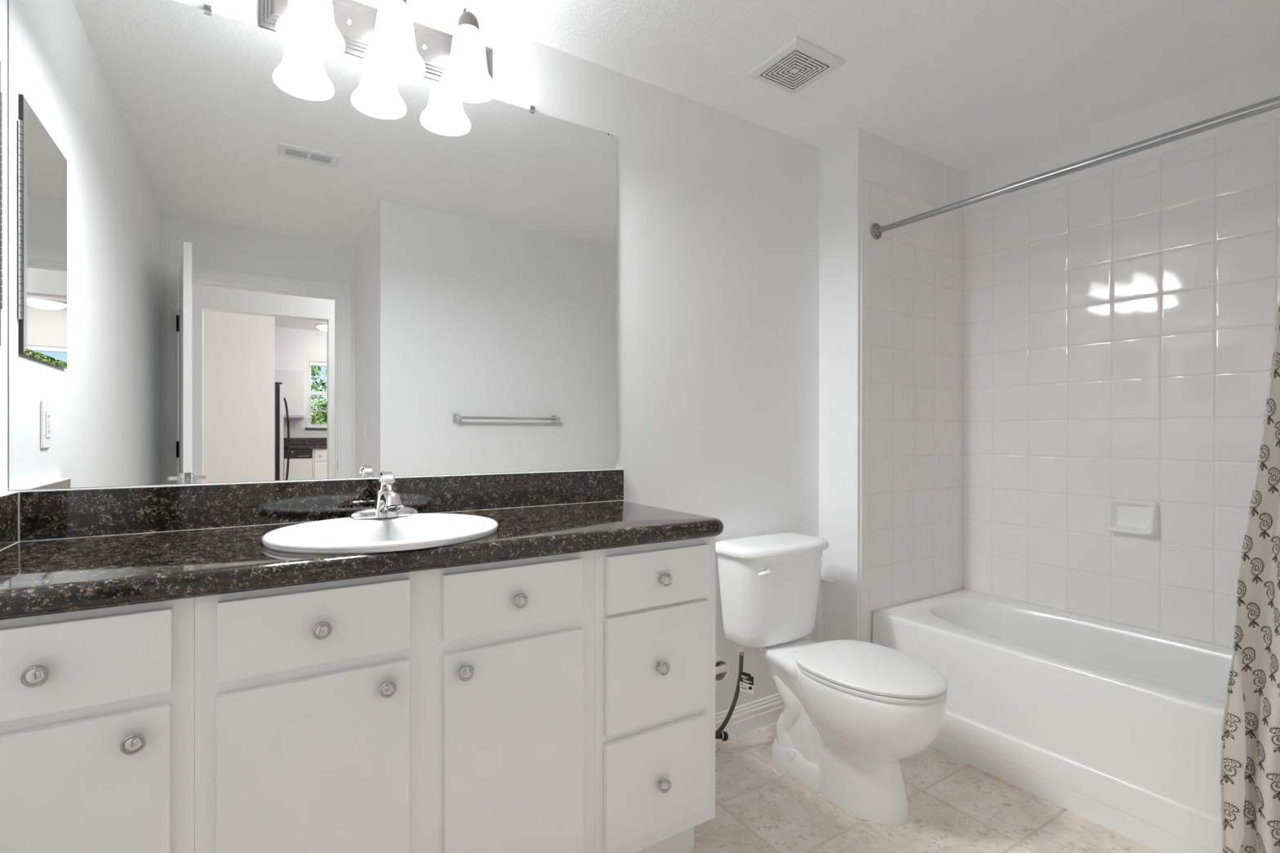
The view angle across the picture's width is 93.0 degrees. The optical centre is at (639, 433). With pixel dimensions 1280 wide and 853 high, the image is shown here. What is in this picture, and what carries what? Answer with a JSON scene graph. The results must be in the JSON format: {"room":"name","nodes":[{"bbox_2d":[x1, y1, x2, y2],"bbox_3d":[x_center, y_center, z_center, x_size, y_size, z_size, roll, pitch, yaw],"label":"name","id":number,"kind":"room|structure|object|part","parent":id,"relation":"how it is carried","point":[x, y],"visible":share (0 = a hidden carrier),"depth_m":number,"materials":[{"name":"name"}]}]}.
{"room":"bathroom","nodes":[
{"label":"bathroom","id":0,"kind":"room"},
{"bbox_2d":[0,0,8,493],"bbox_3d":[-0.649,-0.031,0.097,0.120,2.440,2.766,0,0,-33],"label":"wall","id":1,"kind":"structure","parent":0,"point":[3,3],"depth_m":1.27,"materials":[{"name":"white paint"}]},
{"bbox_2d":[0,61,2,346],"bbox_3d":[-1.196,-0.466,1.071,0.009,0.578,0.402,0,0,-33],"label":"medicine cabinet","id":2,"kind":"object","parent":1,"relation":"attached to","point":[1,93],"visible":1,"depth_m":1.24,"materials":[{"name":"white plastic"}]},
{"bbox_3d":[-1.299,-0.467,1.230,0.006,0.578,0.004,0,0,-33],"label":"edge trim","id":3,"kind":"part","parent":2,"relation":"part of","materials":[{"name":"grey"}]},
{"bbox_2d":[8,0,819,713],"bbox_3d":[-0.362,-0.034,1.995,2.652,2.440,0.120,0,0,-33],"label":"wall","id":4,"kind":"structure","parent":0,"point":[717,211],"depth_m":2.30,"materials":[{"name":"white paint"}]},
{"bbox_2d":[8,0,616,489],"bbox_3d":[-0.710,-0.459,1.693,1.496,1.161,0.011,0,0,-33],"label":"wall mirror","id":5,"kind":"object","parent":4,"relation":"attached to","point":[237,253],"visible":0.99,"depth_m":1.56,"materials":[{"name":"silver mirror"}]},
{"bbox_2d":[19,470,623,541],"bbox_3d":[-0.691,0.176,1.701,1.498,0.105,0.020,0,0,-33],"label":"backsplash","id":6,"kind":"structure","parent":4,"relation":"attached to","point":[60,514],"depth_m":1.54,"materials":[{"name":"black stone"}]},
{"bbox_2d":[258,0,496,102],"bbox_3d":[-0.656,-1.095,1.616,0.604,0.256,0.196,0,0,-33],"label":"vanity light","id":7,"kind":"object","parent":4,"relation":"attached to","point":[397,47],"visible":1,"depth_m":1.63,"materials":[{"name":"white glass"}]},
{"bbox_3d":[-0.807,-1.051,1.492,0.150,0.168,0.150,0,0,-33],"label":"lamp shade","id":8,"kind":"part","parent":7,"relation":"part of","materials":[{"name":"white glass"}]},
{"bbox_3d":[-0.807,-1.045,1.492,0.058,0.114,0.058,0,0,-33],"label":"bulb","id":9,"kind":"part","parent":7,"relation":"part of","materials":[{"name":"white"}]},
{"bbox_3d":[-0.643,-1.051,1.597,0.150,0.168,0.150,0,0,-33],"label":"lamp shade","id":10,"kind":"part","parent":7,"relation":"part of","materials":[{"name":"white glass"}]},
{"bbox_3d":[-0.643,-1.045,1.597,0.058,0.114,0.058,0,0,-33],"label":"bulb","id":11,"kind":"part","parent":7,"relation":"part of","materials":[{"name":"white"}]},
{"bbox_3d":[-0.506,-1.160,1.742,0.032,0.128,0.106,0,0,-33],"label":"arm","id":12,"kind":"part","parent":7,"relation":"part of","materials":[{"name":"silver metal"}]},
{"bbox_3d":[-0.480,-1.051,1.702,0.150,0.168,0.150,0,0,-33],"label":"lamp shade","id":13,"kind":"part","parent":7,"relation":"part of","materials":[{"name":"white glass"}]},
{"bbox_3d":[-0.480,-1.045,1.702,0.058,0.114,0.058,0,0,-33],"label":"bulb","id":14,"kind":"part","parent":7,"relation":"part of","materials":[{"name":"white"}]},
{"bbox_2d":[715,731,728,741],"bbox_3d":[0.265,1.114,2.273,0.106,0.068,0.092,0,0,-33],"label":"shutoff valve","id":15,"kind":"object","parent":4,"relation":"attached to","point":[723,735],"visible":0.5,"depth_m":2.26,"materials":[{"name":"grey metal"}]},
{"bbox_3d":[0.316,1.131,2.271,0.023,0.033,0.035,0,0,-33],"label":"valve handle","id":16,"kind":"part","parent":15,"relation":"part of","materials":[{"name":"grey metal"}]},
{"bbox_2d":[715,693,784,743],"bbox_3d":[0.354,1.133,2.377,1.026,0.107,0.014,0,0,-33],"label":"baseboard","id":17,"kind":"structure","parent":4,"relation":"attached to","point":[746,717],"depth_m":2.43,"materials":[{"name":"white paint"}]},
{"bbox_2d":[426,0,1279,171],"bbox_3d":[0.761,-1.302,1.070,3.544,0.100,2.886,0,0,-33],"label":"ceiling","id":18,"kind":"structure","parent":0,"point":[962,85],"depth_m":2.00,"materials":[{"name":"white paint"}]},
{"bbox_2d":[745,35,844,94],"bbox_3d":[0.527,-1.245,2.074,0.233,0.016,0.233,0,0,-33],"label":"ceiling vent","id":19,"kind":"object","parent":18,"relation":"in","point":[798,63],"visible":1,"depth_m":2.05,"materials":[{"name":"white plastic"}]},
{"bbox_2d":[756,48,833,91],"bbox_3d":[0.527,-1.238,2.074,0.181,0.002,0.181,0,0,-33],"label":"grille","id":20,"kind":"object","parent":19,"relation":"attached to","point":[793,69],"depth_m":2.07,"materials":[{"name":"white plastic"}]},
{"bbox_2d":[818,127,963,643],"bbox_3d":[1.182,-0.034,2.866,0.896,2.440,0.321,0,0,-33],"label":"wall","id":21,"kind":"structure","parent":0,"point":[858,154],"depth_m":2.57,"materials":[{"name":"white paint"}]},
{"bbox_2d":[812,576,837,643],"bbox_3d":[0.790,0.849,2.604,0.047,0.458,0.100,0,0,-33],"label":"pipe","id":22,"kind":"object","parent":21,"relation":"attached to","point":[818,634],"visible":0.49,"depth_m":2.62,"materials":[{"name":"white paint"}]},
{"bbox_2d":[860,178,870,642],"bbox_3d":[0.932,0.071,2.512,0.056,2.232,0.006,0,0,-33],"label":"trim","id":23,"kind":"structure","parent":21,"relation":"attached to","point":[864,184],"depth_m":2.50,"materials":[{"name":"white paint"}]},
{"bbox_2d":[870,182,963,610],"bbox_3d":[1.249,-0.154,2.715,0.698,1.783,0.007,0,0,-33],"label":"tile wall","id":24,"kind":"structure","parent":21,"relation":"attached to","point":[917,268],"depth_m":2.69,"materials":[{"name":"white tile"}]},
{"bbox_2d":[871,95,1279,239],"bbox_3d":[1.389,-0.845,1.914,0.068,0.068,1.489,0,0,-33],"label":"shower rod","id":25,"kind":"object","parent":21,"relation":"attached to","point":[1272,104],"visible":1,"depth_m":1.84,"materials":[{"name":"silver metal"}]},
{"bbox_2d":[1219,299,1279,852],"bbox_3d":[1.631,0.141,1.421,0.116,2.005,0.384,0,0,-33],"label":"shower curtain","id":26,"kind":"object","parent":25,"relation":"hanging from","point":[1250,773],"visible":1,"depth_m":1.52,"materials":[{"name":"white fabric"}]},
{"bbox_2d":[687,721,1159,852],"bbox_3d":[0.748,1.218,1.090,3.504,0.060,2.806,0,0,-33],"label":"floor","id":27,"kind":"structure","parent":0,"point":[955,806],"depth_m":1.87,"materials":[{"name":"beige tile"}]},
{"bbox_2d":[0,597,195,852],"bbox_3d":[-1.039,0.732,1.146,0.352,0.910,0.574,0,0,-33],"label":"vanity cabinet","id":28,"kind":"object","parent":27,"relation":"on","point":[97,706],"visible":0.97,"depth_m":0.95,"materials":[{"name":"white paint"}]},
{"bbox_3d":[-0.901,0.360,0.907,0.033,0.033,0.025,0,0,-33],"label":"knob","id":29,"kind":"part","parent":28,"relation":"part of","materials":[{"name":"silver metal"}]},
{"bbox_3d":[-0.902,0.726,0.933,0.287,0.555,0.017,0,0,-33],"label":"door","id":30,"kind":"part","parent":28,"relation":"part of","materials":[{"name":"white paint"}]},
{"bbox_3d":[-0.900,0.358,0.933,0.290,0.136,0.017,0,0,-33],"label":"drawer","id":31,"kind":"part","parent":28,"relation":"part of","materials":[{"name":"white paint"}]},
{"bbox_3d":[-0.806,0.493,0.968,0.033,0.033,0.025,0,0,-33],"label":"knob","id":32,"kind":"part","parent":28,"relation":"part of","materials":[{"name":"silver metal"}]},
{"bbox_2d":[194,551,594,852],"bbox_3d":[-0.565,0.732,1.450,0.773,0.910,0.574,0,0,-33],"label":"vanity cabinet","id":33,"kind":"object","parent":27,"relation":"on","point":[450,709],"visible":0.99,"depth_m":1.20,"materials":[{"name":"white paint"}]},
{"bbox_3d":[-0.595,0.727,1.130,0.316,0.553,0.017,0,0,-33],"label":"door","id":34,"kind":"part","parent":33,"relation":"part of","materials":[{"name":"white paint"}]},
{"bbox_3d":[-0.593,0.358,1.130,0.316,0.137,0.017,0,0,-33],"label":"drawer","id":35,"kind":"part","parent":33,"relation":"part of","materials":[{"name":"white paint"}]},
{"bbox_3d":[-0.582,0.359,1.112,0.033,0.033,0.025,0,0,-33],"label":"knob","id":36,"kind":"part","parent":33,"relation":"part of","materials":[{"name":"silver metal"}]},
{"bbox_2d":[0,468,724,620],"bbox_3d":[-0.550,0.199,1.466,1.522,0.153,0.568,0,0,-33],"label":"countertop","id":37,"kind":"structure","parent":33,"relation":"on","point":[62,550],"depth_m":1.35,"materials":[{"name":"black stone"}]},
{"bbox_2d":[261,513,497,554],"bbox_3d":[-0.575,0.293,1.389,0.493,0.164,0.452,0,0,-33],"label":"sink","id":38,"kind":"object","parent":37,"relation":"in","point":[420,531],"visible":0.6,"depth_m":1.43,"materials":[{"name":"white ceramic"}]},
{"bbox_2d":[350,471,418,519],"bbox_3d":[-0.653,0.154,1.528,0.148,0.117,0.164,0,0,-4],"label":"faucet","id":39,"kind":"object","parent":37,"relation":"on","point":[388,504],"visible":1,"depth_m":1.53,"materials":[{"name":"silver metal"}]},
{"bbox_3d":[-0.655,0.200,1.563,0.166,0.025,0.055,0,0,-33],"label":"plate","id":40,"kind":"part","parent":39,"relation":"part of","materials":[{"name":"silver metal"}]},
{"bbox_3d":[-0.647,0.119,1.550,0.029,0.047,0.087,0,0,-33],"label":"lever","id":41,"kind":"part","parent":39,"relation":"part of","materials":[{"name":"silver metal"}]},
{"bbox_3d":[-0.620,0.166,1.508,0.043,0.048,0.131,0,0,-33],"label":"spout","id":42,"kind":"part","parent":39,"relation":"part of","materials":[{"name":"silver metal"}]},
{"bbox_3d":[-0.487,0.492,1.173,0.033,0.033,0.025,0,0,-33],"label":"knob","id":43,"kind":"part","parent":33,"relation":"part of","materials":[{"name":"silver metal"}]},
{"bbox_3d":[-0.360,0.493,1.255,0.033,0.033,0.025,0,0,-33],"label":"knob","id":44,"kind":"part","parent":33,"relation":"part of","materials":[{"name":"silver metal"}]},
{"bbox_3d":[-0.272,0.359,1.336,0.316,0.136,0.017,0,0,-33],"label":"drawer","id":45,"kind":"part","parent":33,"relation":"part of","materials":[{"name":"white paint"}]},
{"bbox_3d":[-0.269,0.729,1.338,0.318,0.548,0.017,0,0,-33],"label":"door","id":46,"kind":"part","parent":33,"relation":"part of","materials":[{"name":"white paint"}]},
{"bbox_3d":[-0.260,0.362,1.319,0.033,0.033,0.025,0,0,-33],"label":"knob","id":47,"kind":"part","parent":33,"relation":"part of","materials":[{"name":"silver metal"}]},
{"bbox_2d":[594,536,715,852],"bbox_3d":[-0.083,0.732,1.759,0.373,0.910,0.574,0,0,-33],"label":"vanity cabinet","id":48,"kind":"object","parent":27,"relation":"on","point":[655,604],"visible":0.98,"depth_m":1.52,"materials":[{"name":"white paint"}]},
{"bbox_3d":[0.049,0.874,1.542,0.314,0.254,0.017,0,0,-33],"label":"drawer","id":49,"kind":"part","parent":48,"relation":"part of","materials":[{"name":"white paint"}]},
{"bbox_3d":[0.050,0.585,1.543,0.314,0.282,0.017,0,0,-33],"label":"drawer","id":50,"kind":"part","parent":48,"relation":"part of","materials":[{"name":"white paint"}]},
{"bbox_3d":[0.051,0.364,1.543,0.312,0.139,0.017,0,0,-33],"label":"drawer","id":51,"kind":"part","parent":48,"relation":"part of","materials":[{"name":"white paint"}]},
{"bbox_3d":[0.058,0.587,1.523,0.033,0.033,0.025,0,0,-33],"label":"knob","id":52,"kind":"part","parent":48,"relation":"part of","materials":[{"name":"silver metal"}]},
{"bbox_3d":[0.062,0.883,1.526,0.033,0.033,0.025,0,0,-33],"label":"knob","id":53,"kind":"part","parent":48,"relation":"part of","materials":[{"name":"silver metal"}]},
{"bbox_3d":[0.065,0.366,1.526,0.033,0.033,0.025,0,0,-33],"label":"knob","id":54,"kind":"part","parent":48,"relation":"part of","materials":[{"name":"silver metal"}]},
{"bbox_2d":[715,662,727,679],"bbox_3d":[0.183,0.655,1.741,0.055,0.032,0.162,0,0,-33],"label":"toilet paper holder","id":55,"kind":"object","parent":48,"relation":"attached to","point":[720,668],"visible":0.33,"depth_m":1.69,"materials":[{"name":"silver metal"}]},
{"bbox_2d":[715,654,728,683],"bbox_3d":[0.198,0.667,1.751,0.068,0.068,0.100,0,0,-33],"label":"toilet paper roll","id":56,"kind":"object","parent":55,"relation":"on","point":[720,677],"visible":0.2,"depth_m":1.72,"materials":[{"name":"white paper"}]},
{"bbox_2d":[715,532,947,825],"bbox_3d":[0.651,0.794,2.090,0.469,0.785,0.797,0,0,-33],"label":"toilet","id":57,"kind":"object","parent":27,"relation":"on","point":[853,710],"visible":1,"depth_m":1.99,"materials":[{"name":"white ceramic"}]},
{"bbox_2d":[715,644,753,737],"bbox_3d":[0.336,0.950,2.250,0.164,0.344,0.038,0,0,3],"label":"supply hose","id":58,"kind":"object","parent":57,"relation":"hanging from","point":[744,682],"visible":0.9,"depth_m":2.24,"materials":[{"name":"grey rubber"}]},
{"bbox_3d":[0.442,0.488,2.132,0.075,0.026,0.033,0,0,-33],"label":"flush lever","id":59,"kind":"part","parent":57,"relation":"part of","materials":[{"name":"white ceramic"}]},
{"bbox_3d":[0.508,0.611,2.316,0.432,0.333,0.236,0,0,-33],"label":"tank","id":60,"kind":"part","parent":57,"relation":"part of","materials":[{"name":"white ceramic"}]},
{"bbox_3d":[0.511,0.423,2.312,0.464,0.042,0.266,0,0,-33],"label":"tank lid","id":61,"kind":"part","parent":57,"relation":"part of","materials":[{"name":"white ceramic"}]},
{"bbox_3d":[0.742,0.746,1.952,0.382,0.021,0.465,0,0,-33],"label":"lid","id":62,"kind":"part","parent":57,"relation":"part of","materials":[{"name":"white plastic"}]},
{"bbox_3d":[0.743,0.767,1.950,0.378,0.014,0.457,0,0,-33],"label":"seat","id":63,"kind":"part","parent":57,"relation":"part of","materials":[{"name":"white plastic"}]},
{"bbox_2d":[871,587,1233,852],"bbox_3d":[1.653,0.962,2.091,0.700,0.452,1.496,0,0,-33],"label":"bathtub","id":64,"kind":"object","parent":27,"relation":"on","point":[1117,726],"visible":0.9,"depth_m":2.02,"materials":[{"name":"white ceramic"}]},
{"bbox_2d":[873,589,1233,716],"bbox_3d":[1.659,0.918,2.091,0.678,0.355,1.489,0,0,-33],"label":"basin","id":65,"kind":"object","parent":64,"relation":"in","point":[997,655],"depth_m":2.20,"materials":[{"name":"white ceramic"}]},
{"bbox_2d":[963,55,1279,214],"bbox_3d":[2.034,-0.032,2.258,0.120,2.440,1.623,0,0,-33],"label":"wall","id":66,"kind":"structure","parent":0,"point":[1260,82],"depth_m":2.34,"materials":[{"name":"white paint"}]},
{"bbox_2d":[963,118,1279,646],"bbox_3d":[1.948,-0.153,2.274,0.007,1.783,1.503,0,0,-33],"label":"tile wall","id":67,"kind":"structure","parent":66,"relation":"attached to","point":[1120,323],"depth_m":2.36,"materials":[{"name":"white tile"}]},
{"bbox_2d":[1106,497,1158,535],"bbox_3d":[1.883,0.319,2.330,0.049,0.128,0.154,0,0,-33],"label":"soap dish","id":68,"kind":"object","parent":67,"relation":"attached to","point":[1123,515],"visible":1,"depth_m":2.33,"materials":[{"name":"white ceramic"}]}
]}

